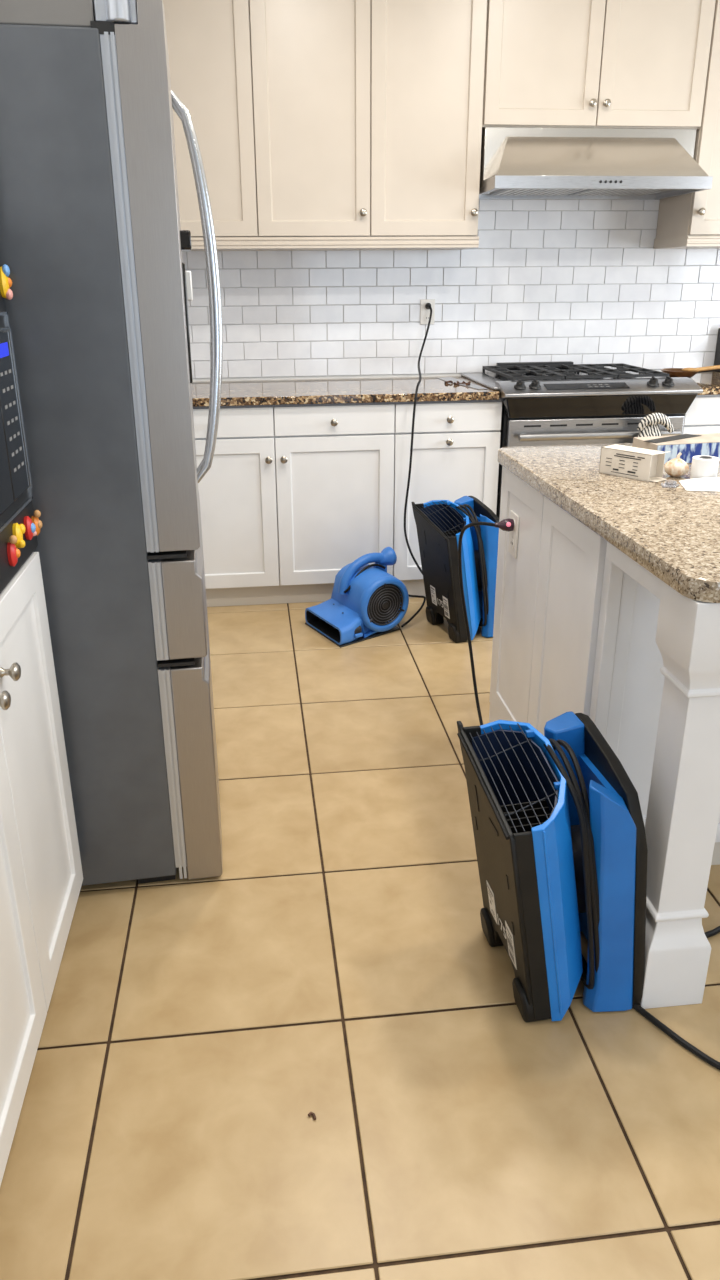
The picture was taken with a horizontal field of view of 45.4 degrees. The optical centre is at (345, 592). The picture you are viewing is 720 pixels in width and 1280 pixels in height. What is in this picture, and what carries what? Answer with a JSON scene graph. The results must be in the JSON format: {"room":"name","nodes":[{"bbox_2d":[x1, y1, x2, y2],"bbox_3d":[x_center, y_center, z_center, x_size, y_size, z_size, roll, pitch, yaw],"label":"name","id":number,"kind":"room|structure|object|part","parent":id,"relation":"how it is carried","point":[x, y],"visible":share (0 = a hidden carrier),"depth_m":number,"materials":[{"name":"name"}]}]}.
{"room":"kitchen","nodes":[
{"label":"kitchen","id":0,"kind":"room"},
{"bbox_2d":[0,597,719,1279],"bbox_3d":[1.217,1.022,1.302,5.068,0.060,7.160,-3,20,-6],"label":"floor","id":1,"kind":"structure","parent":0,"point":[340,966],"depth_m":1.63,"materials":[{"name":"tile"}]},
{"bbox_2d":[0,552,82,1185],"bbox_3d":[-0.873,0.609,1.106,0.764,0.883,1.570,-3,20,-6],"label":"base cabinet","id":2,"kind":"object","parent":1,"relation":"on","point":[41,875],"visible":0.99,"depth_m":1.57,"materials":[{"name":"paint"}]},
{"bbox_3d":[-0.550,0.171,1.369,0.031,0.031,0.031,-3,20,-6],"label":"knob","id":3,"kind":"part","parent":2,"relation":"part of","materials":[{"name":"silver metal"}]},
{"bbox_3d":[-0.559,0.132,1.434,0.031,0.031,0.031,-3,20,-6],"label":"knob","id":4,"kind":"part","parent":2,"relation":"part of","materials":[{"name":"silver metal"}]},
{"bbox_2d":[0,292,37,593],"bbox_3d":[-0.740,-0.233,1.263,0.346,0.586,0.768,-3,20,-6],"label":"microwave oven","id":5,"kind":"object","parent":2,"relation":"on","point":[16,496],"visible":1,"depth_m":1.55,"materials":[{"name":"black plastic"}]},
{"bbox_3d":[-0.577,-0.229,1.301,0.012,0.290,0.400,-3,20,-6],"label":"door","id":6,"kind":"part","parent":5,"relation":"part of","materials":[{"name":"black glass"}]},
{"bbox_2d":[7,535,20,565],"bbox_3d":[-0.590,-0.075,1.532,0.018,0.059,0.029,-3,20,-6],"label":"magnet","id":7,"kind":"object","parent":5,"relation":"attached to","point":[13,553],"visible":1,"depth_m":1.52,"materials":[{"name":"red plastic"}]},
{"bbox_3d":[-0.606,-0.319,1.547,0.011,0.290,0.117,-3,20,-6],"label":"control panel","id":8,"kind":"part","parent":5,"relation":"part of","materials":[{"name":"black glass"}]},
{"bbox_3d":[-0.580,-0.227,1.295,0.004,0.351,0.728,-3,20,-6],"label":"trim frame","id":9,"kind":"part","parent":5,"relation":"part of","materials":[{"name":"silver metal"}]},
{"bbox_2d":[12,523,24,547],"bbox_3d":[-0.595,-0.106,1.575,0.018,0.048,0.033,-3,20,-6],"label":"magnet","id":10,"kind":"object","parent":5,"relation":"attached to","point":[18,530],"visible":0.99,"depth_m":1.57,"materials":[{"name":"yellow plastic"}]},
{"bbox_2d":[24,516,36,539],"bbox_3d":[-0.604,-0.125,1.651,0.018,0.048,0.030,-3,20,-6],"label":"magnet","id":11,"kind":"object","parent":5,"relation":"attached to","point":[30,528],"visible":0.98,"depth_m":1.64,"materials":[{"name":"red plastic"}]},
{"bbox_2d":[31,510,41,534],"bbox_3d":[-0.610,-0.140,1.704,0.018,0.053,0.026,-3,20,-6],"label":"magnet","id":12,"kind":"object","parent":5,"relation":"attached to","point":[35,519],"visible":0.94,"depth_m":1.70,"materials":[{"name":"orange plastic"}]},
{"bbox_3d":[-0.556,0.489,1.309,0.020,0.793,0.388,-3,20,-6],"label":"door","id":13,"kind":"part","parent":2,"relation":"part of","materials":[{"name":"paint"}]},
{"bbox_2d":[0,0,222,885],"bbox_3d":[-0.758,-0.305,2.148,0.932,1.885,0.920,-4,20,-9],"label":"refrigerator","id":14,"kind":"object","parent":1,"relation":"on","point":[93,242],"visible":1,"depth_m":1.71,"materials":[{"name":"grey metal"}]},
{"bbox_2d":[0,264,12,299],"bbox_3d":[-0.614,-0.563,1.558,0.018,0.061,0.035,-3,20,-6],"label":"magnet","id":15,"kind":"object","parent":14,"relation":"attached to","point":[5,282],"visible":1,"depth_m":1.55,"materials":[{"name":"yellow plastic"}]},
{"bbox_3d":[-0.405,-0.528,1.648,0.017,0.940,0.005,-4,20,-9],"label":"edge trim","id":16,"kind":"part","parent":14,"relation":"part of","materials":[{"name":"silver metal"}]},
{"bbox_3d":[-0.391,-0.645,1.851,0.087,1.020,0.454,-4,20,-9],"label":"door","id":17,"kind":"part","parent":14,"relation":"part of","materials":[{"name":"metal"}]},
{"bbox_3d":[-0.400,0.041,1.856,0.017,0.225,0.005,-4,20,-9],"label":"edge trim","id":18,"kind":"part","parent":14,"relation":"part of","materials":[{"name":"silver metal"}]},
{"bbox_3d":[-0.397,0.432,1.998,0.017,0.557,0.005,-4,20,-9],"label":"edge trim","id":19,"kind":"part","parent":14,"relation":"part of","materials":[{"name":"silver metal"}]},
{"bbox_3d":[-0.468,-0.798,2.274,0.087,1.020,0.454,-4,20,-9],"label":"door","id":20,"kind":"part","parent":14,"relation":"part of","materials":[{"name":"metal"}]},
{"bbox_3d":[-0.423,-0.114,2.285,0.089,0.227,0.910,-4,20,-9],"label":"drawer","id":21,"kind":"part","parent":14,"relation":"part of","materials":[{"name":"metal"}]},
{"bbox_3d":[-0.338,-0.662,1.853,0.014,0.060,0.050,-4,20,-9],"label":"dispenser lever","id":22,"kind":"part","parent":14,"relation":"part of","materials":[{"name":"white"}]},
{"bbox_3d":[-0.356,-0.722,2.120,0.094,0.879,0.028,-4,20,-9],"label":"handle","id":23,"kind":"part","parent":14,"relation":"part of","materials":[{"name":"silver metal"}]},
{"bbox_3d":[-0.420,0.279,2.428,0.089,0.565,0.910,-4,20,-9],"label":"drawer","id":24,"kind":"part","parent":14,"relation":"part of","materials":[{"name":"metal"}]},
{"bbox_3d":[-0.342,-0.695,2.046,0.094,0.879,0.028,-4,20,-9],"label":"handle","id":25,"kind":"part","parent":14,"relation":"part of","materials":[{"name":"silver metal"}]},
{"bbox_2d":[193,404,394,606],"bbox_3d":[-0.328,-0.459,3.997,1.021,0.898,0.652,-3,20,-6],"label":"base cabinet","id":26,"kind":"object","parent":1,"relation":"on","point":[290,497],"visible":0.7,"depth_m":3.72,"materials":[{"name":"paint"}]},
{"bbox_3d":[-0.554,-0.706,3.576,0.506,0.120,0.020,-3,20,-6],"label":"drawer","id":27,"kind":"part","parent":26,"relation":"part of","materials":[{"name":"paint"}]},
{"bbox_3d":[-0.551,-0.333,3.712,0.506,0.658,0.020,-3,20,-6],"label":"door","id":28,"kind":"part","parent":26,"relation":"part of","materials":[{"name":"paint"}]},
{"bbox_3d":[-0.324,-0.561,3.628,0.031,0.031,0.031,-3,20,-6],"label":"knob","id":29,"kind":"part","parent":26,"relation":"part of","materials":[{"name":"silver metal"}]},
{"bbox_3d":[-0.260,-0.564,3.635,0.031,0.031,0.031,-3,20,-6],"label":"knob","id":30,"kind":"part","parent":26,"relation":"part of","materials":[{"name":"silver metal"}]},
{"bbox_3d":[-0.046,-0.729,3.627,0.507,0.120,0.020,-3,20,-6],"label":"drawer","id":31,"kind":"part","parent":26,"relation":"part of","materials":[{"name":"paint"}]},
{"bbox_3d":[-0.048,-0.715,3.605,0.031,0.031,0.031,-3,20,-6],"label":"knob","id":32,"kind":"part","parent":26,"relation":"part of","materials":[{"name":"silver metal"}]},
{"bbox_3d":[-0.043,-0.356,3.763,0.507,0.658,0.020,-3,20,-6],"label":"door","id":33,"kind":"part","parent":26,"relation":"part of","materials":[{"name":"paint"}]},
{"bbox_2d":[191,376,498,406],"bbox_3d":[-0.485,-0.894,3.826,2.215,0.034,0.646,-3,20,-6],"label":"countertop","id":34,"kind":"structure","parent":26,"relation":"on","point":[387,389],"depth_m":3.67,"materials":[{"name":"stone"}]},
{"bbox_2d":[193,399,502,408],"bbox_3d":[-0.439,-0.773,3.561,2.233,0.011,0.018,-3,20,-6],"label":"trim","id":35,"kind":"structure","parent":34,"relation":"attached to","point":[499,400],"depth_m":3.60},
{"bbox_2d":[438,377,486,389],"bbox_3d":[0.525,-0.958,3.925,0.080,0.002,0.498,-5,20,-11],"label":"scraper","id":36,"kind":"object","parent":34,"relation":"on","point":[455,380],"visible":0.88,"depth_m":3.94,"materials":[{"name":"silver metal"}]},
{"bbox_2d":[308,1112,316,1119],"bbox_3d":[-0.057,0.920,1.514,0.017,0.005,0.010,17,26,39],"label":"crumb","id":37,"kind":"object","parent":1,"relation":"on","point":[310,1113],"visible":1,"depth_m":1.51,"materials":[{"name":"food"}]},
{"bbox_2d":[305,547,425,647],"bbox_3d":[0.112,-0.020,3.626,0.489,0.322,0.304,-12,23,-29],"label":"air mover","id":38,"kind":"object","parent":1,"relation":"on","point":[366,602],"depth_m":3.54,"materials":[{"name":"blue plastic"}]},
{"bbox_3d":[0.068,-0.085,3.594,0.226,0.154,0.045,-12,23,-29],"label":"handle","id":39,"kind":"part","parent":38,"relation":"part of","materials":[{"name":"blue plastic"}]},
{"bbox_3d":[0.082,-0.064,3.580,0.205,0.104,0.020,-12,23,-29],"label":"wrapped cord","id":40,"kind":"part","parent":38,"relation":"part of","materials":[{"name":"black rubber"}]},
{"bbox_2d":[368,583,404,624],"bbox_3d":[0.168,0.043,3.515,0.161,0.183,0.079,-3,20,-6],"label":"grille","id":41,"kind":"object","parent":38,"relation":"in","point":[386,601],"depth_m":3.53,"materials":[{"name":"black plastic"}]},
{"bbox_3d":[0.168,-0.152,3.634,0.080,0.080,0.080,-12,23,-29],"label":"cord post","id":42,"kind":"part","parent":38,"relation":"part of","materials":[{"name":"blue plastic"}]},
{"bbox_3d":[0.289,0.045,3.652,0.035,0.149,0.200,15,25,37],"label":"power cord","id":43,"kind":"part","parent":38,"relation":"part of","materials":[{"name":"black rubber"}]},
{"bbox_2d":[393,398,501,597],"bbox_3d":[0.412,-0.492,4.072,0.463,0.898,0.652,-3,20,-6],"label":"base cabinet","id":44,"kind":"object","parent":1,"relation":"on","point":[456,446],"visible":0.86,"depth_m":3.74,"materials":[{"name":"paint"}]},
{"bbox_3d":[0.440,-0.751,3.676,0.460,0.120,0.020,-3,20,-6],"label":"drawer","id":45,"kind":"part","parent":44,"relation":"part of","materials":[{"name":"paint"}]},
{"bbox_3d":[0.445,-0.648,3.687,0.031,0.031,0.031,-3,20,-6],"label":"knob","id":46,"kind":"part","parent":44,"relation":"part of","materials":[{"name":"silver metal"}]},
{"bbox_3d":[0.444,-0.737,3.654,0.031,0.031,0.031,-3,20,-6],"label":"knob","id":47,"kind":"part","parent":44,"relation":"part of","materials":[{"name":"silver metal"}]},
{"bbox_2d":[404,303,498,642],"bbox_3d":[0.374,-0.581,3.764,0.356,1.277,1.123,-5,21,-13],"label":"air mover","id":48,"kind":"object","parent":1,"relation":"on","point":[439,523],"visible":0.93,"depth_m":3.45,"materials":[{"name":"black plastic"}]},
{"bbox_3d":[0.341,-0.675,3.872,0.250,1.151,0.801,-3,20,-7],"label":"power cord","id":49,"kind":"part","parent":48,"relation":"part of","materials":[{"name":"black rubber"}]},
{"bbox_3d":[0.368,-0.084,3.495,0.094,0.528,0.299,-8,21,-19],"label":"panel","id":50,"kind":"part","parent":48,"relation":"part of","materials":[{"name":"black plastic"}]},
{"bbox_2d":[418,500,465,536],"bbox_3d":[0.394,-0.297,3.414,0.168,0.084,0.262,-3,20,-6],"label":"grille","id":51,"kind":"object","parent":48,"relation":"attached to","point":[432,513],"depth_m":3.47,"materials":[{"name":"grey metal"}]},
{"bbox_2d":[443,598,448,616],"bbox_3d":[0.407,0.059,3.483,0.012,0.072,0.034,-8,21,-19],"label":"print","id":52,"kind":"object","parent":48,"relation":"attached to","point":[445,600],"depth_m":3.48,"materials":[{"name":"grey paper"}]},
{"bbox_3d":[0.499,-0.110,3.525,0.079,0.496,0.273,-8,21,-19],"label":"wrapped cord","id":53,"kind":"part","parent":48,"relation":"part of","materials":[{"name":"black rubber"}]},
{"bbox_3d":[0.512,-0.115,3.526,0.073,0.494,0.261,-8,21,-19],"label":"wrapped cord","id":54,"kind":"part","parent":48,"relation":"part of","materials":[{"name":"black rubber"}]},
{"bbox_3d":[0.524,-0.121,3.526,0.067,0.491,0.249,-8,21,-19],"label":"wrapped cord","id":55,"kind":"part","parent":48,"relation":"part of","materials":[{"name":"black rubber"}]},
{"bbox_2d":[454,496,498,637],"bbox_3d":[0.549,-0.113,3.553,0.182,0.531,0.295,-3,20,-6],"label":"panel","id":56,"kind":"object","parent":48,"relation":"on","point":[482,540],"depth_m":3.43,"materials":[{"name":"plastic"}]},
{"bbox_3d":[0.593,-0.116,3.565,0.077,0.536,0.285,-8,21,-19],"label":"panel","id":57,"kind":"part","parent":48,"relation":"part of","materials":[{"name":"blue plastic"}]},
{"bbox_2d":[461,361,702,518],"bbox_3d":[1.053,-0.555,4.088,0.895,0.995,0.708,-3,20,-6],"label":"gas range","id":58,"kind":"object","parent":1,"relation":"on","point":[562,402],"visible":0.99,"depth_m":3.69,"materials":[{"name":"silver metal"}]},
{"bbox_3d":[0.736,-0.879,3.623,0.052,0.042,0.050,-3,20,-6],"label":"control knob","id":59,"kind":"part","parent":58,"relation":"part of","materials":[{"name":"black plastic"}]},
{"bbox_3d":[0.800,-0.882,3.630,0.052,0.042,0.050,-3,20,-6],"label":"control knob","id":60,"kind":"part","parent":58,"relation":"part of","materials":[{"name":"black plastic"}]},
{"bbox_2d":[461,371,665,389],"bbox_3d":[1.043,-0.992,3.991,0.895,0.012,0.590,-3,20,-6],"label":"cooktop","id":61,"kind":"object","parent":58,"relation":"in","point":[491,380],"depth_m":3.77,"materials":[{"name":"silver metal"}]},
{"bbox_2d":[661,368,719,377],"bbox_3d":[1.665,-1.052,4.074,0.340,0.058,0.187,-3,20,-6],"label":"skillet","id":62,"kind":"object","parent":61,"relation":"on","point":[674,372],"visible":0.68,"depth_m":4.03,"materials":[{"name":"brown wood"}]},
{"bbox_2d":[682,365,719,371],"bbox_3d":[1.801,-1.056,4.003,0.482,0.047,0.051,-2,20,-4],"label":"wooden spoon","id":63,"kind":"object","parent":62,"relation":"on","point":[715,366],"visible":1,"depth_m":3.99,"materials":[{"name":"brown wood"}]},
{"bbox_2d":[682,368,696,371],"bbox_3d":[1.597,-1.037,3.994,0.072,0.018,0.051,-3,20,-6],"label":"spoon bowl","id":64,"kind":"object","parent":63,"relation":"on","point":[684,369],"depth_m":3.98,"materials":[{"name":"brown wood"}]},
{"bbox_3d":[1.832,-1.054,3.996,0.423,0.047,0.019,-1,20,-2],"label":"handle","id":65,"kind":"part","parent":63,"relation":"part of","materials":[{"name":"brown wood"}]},
{"bbox_3d":[1.748,-1.047,4.026,0.192,0.037,0.021,4,20,12],"label":"handle","id":66,"kind":"part","parent":62,"relation":"part of","materials":[{"name":"brown wood"}]},
{"bbox_3d":[1.088,-0.465,3.825,0.783,0.625,0.034,-3,20,-6],"label":"oven door","id":67,"kind":"part","parent":58,"relation":"part of","materials":[{"name":"silver metal"}]},
{"bbox_3d":[1.084,-0.877,3.687,0.865,0.063,0.155,-3,20,-6],"label":"control panel","id":68,"kind":"part","parent":58,"relation":"part of","materials":[{"name":"silver metal"}]},
{"bbox_3d":[1.089,-0.680,3.698,0.710,0.031,0.056,-3,20,-6],"label":"door handle","id":69,"kind":"part","parent":58,"relation":"part of","materials":[{"name":"silver metal"}]},
{"bbox_3d":[1.317,-0.906,3.682,0.052,0.042,0.050,-3,20,-6],"label":"control knob","id":70,"kind":"part","parent":58,"relation":"part of","materials":[{"name":"black plastic"}]},
{"bbox_2d":[637,413,673,436],"bbox_3d":[1.309,-0.648,3.670,0.202,0.243,0.072,-3,20,-6],"label":"hand towel","id":71,"kind":"object","parent":58,"relation":"hanging from","point":[648,426],"visible":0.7,"depth_m":3.63,"materials":[{"name":"white fabric"}]},
{"bbox_3d":[1.385,-0.909,3.688,0.052,0.042,0.050,-3,20,-6],"label":"control knob","id":72,"kind":"part","parent":58,"relation":"part of","materials":[{"name":"black plastic"}]},
{"bbox_2d":[457,518,719,1069],"bbox_3d":[0.545,0.325,2.066,0.714,0.745,1.426,-4,20,-9],"label":"air mover","id":73,"kind":"object","parent":1,"relation":"on","point":[559,832],"visible":0.97,"depth_m":1.65,"materials":[{"name":"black plastic"}]},
{"bbox_3d":[0.430,0.257,2.275,0.091,0.732,0.957,-2,20,-5],"label":"power cord","id":74,"kind":"part","parent":73,"relation":"part of","materials":[{"name":"black rubber"}]},
{"bbox_2d":[487,885,494,916],"bbox_3d":[0.308,0.652,1.815,0.011,0.066,0.035,-4,20,-9],"label":"print","id":75,"kind":"object","parent":73,"relation":"attached to","point":[491,895],"depth_m":1.81,"materials":[{"name":"grey paper"}]},
{"bbox_3d":[0.302,0.559,1.735,0.094,0.528,0.299,-4,20,-9],"label":"panel","id":76,"kind":"part","parent":73,"relation":"part of","materials":[{"name":"black plastic"}]},
{"bbox_2d":[497,914,505,938],"bbox_3d":[0.321,0.685,1.764,0.005,0.028,0.049,-4,20,-9],"label":"print","id":77,"kind":"object","parent":73,"relation":"attached to","point":[500,922],"depth_m":1.77,"materials":[{"name":"white"}]},
{"bbox_2d":[506,927,514,963],"bbox_3d":[0.329,0.704,1.718,0.012,0.072,0.034,-4,20,-9],"label":"print","id":78,"kind":"object","parent":73,"relation":"attached to","point":[510,938],"depth_m":1.71,"materials":[{"name":"grey paper"}]},
{"bbox_2d":[469,723,559,832],"bbox_3d":[0.332,0.346,1.653,0.139,0.084,0.259,-3,20,-6],"label":"grille","id":79,"kind":"object","parent":73,"relation":"attached to","point":[519,745],"depth_m":1.69,"materials":[{"name":"grey metal"}]},
{"bbox_3d":[0.439,0.542,1.742,0.079,0.496,0.273,-4,20,-9],"label":"wrapped cord","id":80,"kind":"part","parent":73,"relation":"part of","materials":[{"name":"black rubber"}]},
{"bbox_3d":[0.452,0.537,1.740,0.073,0.494,0.261,-4,20,-9],"label":"wrapped cord","id":81,"kind":"part","parent":73,"relation":"part of","materials":[{"name":"black rubber"}]},
{"bbox_3d":[0.464,0.532,1.738,0.067,0.491,0.249,-4,20,-9],"label":"wrapped cord","id":82,"kind":"part","parent":73,"relation":"part of","materials":[{"name":"black rubber"}]},
{"bbox_2d":[544,711,635,1011],"bbox_3d":[0.490,0.543,1.757,0.140,0.531,0.288,-3,20,-6],"label":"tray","id":83,"kind":"object","parent":73,"relation":"on","point":[601,796],"depth_m":1.65,"materials":[{"name":"plastic"}]},
{"bbox_3d":[0.539,0.542,1.764,0.077,0.536,0.285,-4,20,-9],"label":"panel","id":84,"kind":"part","parent":73,"relation":"part of","materials":[{"name":"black plastic"}]},
{"bbox_3d":[0.774,0.820,1.740,0.430,0.025,0.411,-4,20,-9],"label":"trailing cord","id":85,"kind":"part","parent":73,"relation":"part of","materials":[{"name":"black rubber"}]},
{"bbox_2d":[489,466,719,1008],"bbox_3d":[1.054,0.202,2.189,1.062,0.875,1.187,-3,20,-6],"label":"kitchen island","id":86,"kind":"object","parent":1,"relation":"on","point":[581,626],"visible":0.62,"depth_m":1.90,"materials":[{"name":"paint"}]},
{"bbox_2d":[508,510,518,557],"bbox_3d":[0.481,-0.168,2.468,0.007,0.124,0.072,-3,20,-6],"label":"island outlet","id":87,"kind":"object","parent":86,"relation":"attached to","point":[513,535],"visible":0.97,"depth_m":2.46,"materials":[{"name":"white plastic"}]},
{"bbox_2d":[510,537,513,548],"bbox_3d":[0.480,-0.144,2.477,0.002,0.034,0.034,-3,20,-6],"label":"socket","id":88,"kind":"object","parent":87,"relation":"attached to","point":[511,538],"depth_m":2.48,"materials":[{"name":"white plastic"}]},
{"bbox_3d":[0.495,0.048,2.501,0.016,0.790,0.376,-3,20,-6],"label":"panel","id":89,"kind":"part","parent":86,"relation":"part of","materials":[{"name":"paint"}]},
{"bbox_3d":[0.536,0.176,2.148,0.016,0.790,0.374,-3,20,-6],"label":"panel","id":90,"kind":"part","parent":86,"relation":"part of","materials":[{"name":"paint"}]},
{"bbox_2d":[497,443,719,602],"bbox_3d":[1.063,-0.232,2.045,1.114,0.040,1.230,-3,20,-6],"label":"island countertop","id":91,"kind":"structure","parent":86,"relation":"on","point":[673,534],"depth_m":1.85,"materials":[{"name":"stone"}]},
{"bbox_2d":[599,444,670,481],"bbox_3d":[0.724,-0.328,2.151,0.063,0.071,0.162,-16,25,-37],"label":"carton","id":92,"kind":"object","parent":91,"relation":"on","point":[642,464],"visible":1,"depth_m":2.13,"materials":[{"name":"white cardboard"}]},
{"bbox_2d":[661,480,678,487],"bbox_3d":[0.777,-0.262,2.056,0.042,0.012,0.044,4,21,13],"label":"plastic wrapper","id":93,"kind":"object","parent":91,"relation":"on","point":[668,483],"visible":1,"depth_m":2.05,"materials":[{"name":"white"}]},
{"bbox_2d":[632,433,719,464],"bbox_3d":[0.934,-0.395,2.352,0.280,0.058,0.121,-5,20,-11],"label":"carton","id":94,"kind":"object","parent":91,"relation":"on","point":[689,445],"visible":0.66,"depth_m":2.30,"materials":[{"name":"white"}]},
{"bbox_2d":[664,452,688,476],"bbox_3d":[0.826,-0.321,2.145,0.058,0.060,0.058,5,21,15],"label":"garlic bulb","id":95,"kind":"object","parent":91,"relation":"on","point":[676,467],"visible":1,"depth_m":2.13,"materials":[{"name":"white food"}]},
{"bbox_2d":[679,477,719,491],"bbox_3d":[0.893,-0.258,2.041,0.178,0.013,0.104,3,20,10],"label":"paper sheet","id":96,"kind":"object","parent":91,"relation":"on","point":[712,484],"visible":1,"depth_m":2.06,"materials":[{"name":"white paper"}]},
{"bbox_2d":[690,455,719,478],"bbox_3d":[0.883,-0.307,2.116,0.062,0.054,0.062,-3,20,-6],"label":"tape roll","id":97,"kind":"object","parent":91,"relation":"on","point":[702,466],"visible":0.74,"depth_m":2.09,"materials":[{"name":"white paper"}]},
{"bbox_3d":[0.845,0.213,1.975,0.500,0.745,0.016,-3,20,-6],"label":"panel","id":98,"kind":"part","parent":86,"relation":"part of","materials":[{"name":"paint"}]},
{"bbox_3d":[0.648,0.403,1.649,0.130,0.874,0.130,-3,20,-6],"label":"corner post","id":99,"kind":"part","parent":86,"relation":"part of","materials":[{"name":"paint"}]},
{"bbox_3d":[1.086,0.576,2.130,1.033,0.048,0.025,-3,20,-6],"label":"moulding","id":100,"kind":"part","parent":86,"relation":"part of","materials":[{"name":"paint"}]},
{"bbox_2d":[682,395,719,433],"bbox_3d":[1.800,-0.555,4.212,0.683,0.898,0.652,-3,20,-6],"label":"base cabinet","id":101,"kind":"object","parent":1,"relation":"on","point":[703,415],"visible":0.04,"depth_m":3.79,"materials":[{"name":"paint"}]},
{"bbox_3d":[1.831,-0.441,3.952,0.680,0.658,0.020,-3,20,-6],"label":"door","id":102,"kind":"part","parent":101,"relation":"part of","materials":[{"name":"paint"}]},
{"bbox_2d":[691,371,719,394],"bbox_3d":[1.811,-0.998,4.058,0.655,0.034,0.646,-3,20,-6],"label":"countertop","id":103,"kind":"structure","parent":101,"relation":"on","point":[709,382],"depth_m":3.88,"materials":[{"name":"stone"}]},
{"bbox_2d":[714,328,719,371],"bbox_3d":[1.909,-1.217,4.280,0.095,0.224,0.091,-3,20,-6],"label":"knife block","id":104,"kind":"object","parent":103,"relation":"on","point":[717,352],"visible":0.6,"depth_m":4.30,"materials":[{"name":"black plastic"}]},
{"bbox_2d":[182,199,719,379],"bbox_3d":[0.823,-1.511,4.167,5.050,2.860,0.121,-3,20,-6],"label":"wall","id":105,"kind":"structure","parent":0,"point":[576,281],"depth_m":4.11,"materials":[{"name":"white tile"}]},
{"bbox_2d":[162,0,486,250],"bbox_3d":[-0.153,-2.026,3.604,1.425,1.090,0.365,-3,20,-6],"label":"upper cabinet","id":106,"kind":"object","parent":105,"relation":"attached to","point":[320,125],"visible":0.77,"depth_m":3.50,"materials":[{"name":"paint"}]},
{"bbox_3d":[-0.609,-1.975,3.418,0.472,1.032,0.020,-3,20,-6],"label":"door","id":107,"kind":"part","parent":106,"relation":"part of","materials":[{"name":"paint"}]},
{"bbox_3d":[-0.135,-1.996,3.466,0.471,1.032,0.020,-3,20,-6],"label":"door","id":108,"kind":"part","parent":106,"relation":"part of","materials":[{"name":"paint"}]},
{"bbox_3d":[-0.151,-1.540,3.796,1.425,0.044,0.336,-3,20,-6],"label":"light rail","id":109,"kind":"part","parent":106,"relation":"part of","materials":[{"name":"paint"}]},
{"bbox_3d":[0.074,-1.595,3.609,0.031,0.031,0.031,-3,20,-6],"label":"knob","id":110,"kind":"part","parent":106,"relation":"part of","materials":[{"name":"silver metal"}]},
{"bbox_3d":[0.334,-2.017,3.513,0.462,1.032,0.020,-3,20,-6],"label":"door","id":111,"kind":"part","parent":106,"relation":"part of","materials":[{"name":"paint"}]},
{"bbox_3d":[0.546,-1.617,3.656,0.031,0.031,0.031,-3,20,-6],"label":"knob","id":112,"kind":"part","parent":106,"relation":"part of","materials":[{"name":"silver metal"}]},
{"bbox_2d":[193,375,460,380],"bbox_3d":[-0.488,-1.021,4.121,2.290,0.004,0.012,-3,20,-6],"label":"trim","id":113,"kind":"structure","parent":105,"relation":"attached to","point":[440,375],"depth_m":4.16,"materials":[{"name":"white"}]},
{"bbox_2d":[420,299,434,324],"bbox_3d":[0.392,-1.342,4.109,0.070,0.114,0.008,-3,20,-6],"label":"wall outlet","id":114,"kind":"object","parent":105,"relation":"attached to","point":[424,313],"visible":0.91,"depth_m":4.11,"materials":[{"name":"white plastic"}]},
{"bbox_2d":[424,314,429,321],"bbox_3d":[0.393,-1.316,4.116,0.034,0.034,0.002,-3,20,-6],"label":"socket","id":115,"kind":"object","parent":114,"relation":"attached to","point":[426,316],"depth_m":4.11,"materials":[{"name":"white plastic"}]},
{"bbox_2d":[482,0,715,129],"bbox_3d":[1.023,-2.298,3.643,0.952,0.624,0.365,-3,20,-6],"label":"upper cabinet","id":116,"kind":"object","parent":105,"relation":"attached to","point":[549,63],"visible":1,"depth_m":3.53,"materials":[{"name":"paint"}]},
{"bbox_3d":[0.808,-2.238,3.488,0.478,0.608,0.020,-3,20,-6],"label":"door","id":117,"kind":"part","parent":116,"relation":"part of","materials":[{"name":"paint"}]},
{"bbox_3d":[1.023,-2.028,3.562,0.031,0.031,0.031,-3,20,-6],"label":"knob","id":118,"kind":"part","parent":116,"relation":"part of","materials":[{"name":"silver metal"}]},
{"bbox_2d":[479,127,712,199],"bbox_3d":[1.032,-1.860,3.721,0.924,0.250,0.518,-3,20,-6],"label":"range hood","id":119,"kind":"object","parent":116,"relation":"attached to","point":[517,163],"visible":0.91,"depth_m":3.58,"materials":[{"name":"metal"}]},
{"bbox_3d":[1.082,-2.031,3.568,0.031,0.031,0.031,-3,20,-6],"label":"knob","id":120,"kind":"part","parent":116,"relation":"part of","materials":[{"name":"silver metal"}]},
{"bbox_3d":[1.278,-2.259,3.536,0.458,0.608,0.020,-3,20,-6],"label":"door","id":121,"kind":"part","parent":116,"relation":"part of","materials":[{"name":"paint"}]},
{"bbox_2d":[653,0,719,248],"bbox_3d":[1.802,-2.115,3.801,0.623,1.090,0.365,-3,20,-6],"label":"upper cabinet","id":122,"kind":"object","parent":105,"relation":"attached to","point":[691,220],"visible":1,"depth_m":3.76,"materials":[{"name":"paint"}]},
{"bbox_3d":[1.805,-1.628,3.993,0.623,0.044,0.336,-3,20,-6],"label":"light rail","id":123,"kind":"part","parent":122,"relation":"part of","materials":[{"name":"paint"}]},
{"bbox_3d":[1.553,-1.665,3.757,0.031,0.031,0.031,-3,20,-6],"label":"knob","id":124,"kind":"part","parent":122,"relation":"part of","materials":[{"name":"silver metal"}]},
{"bbox_3d":[1.820,-2.085,3.663,0.612,1.032,0.020,-3,20,-6],"label":"door","id":125,"kind":"part","parent":122,"relation":"part of","materials":[{"name":"paint"}]}
]}

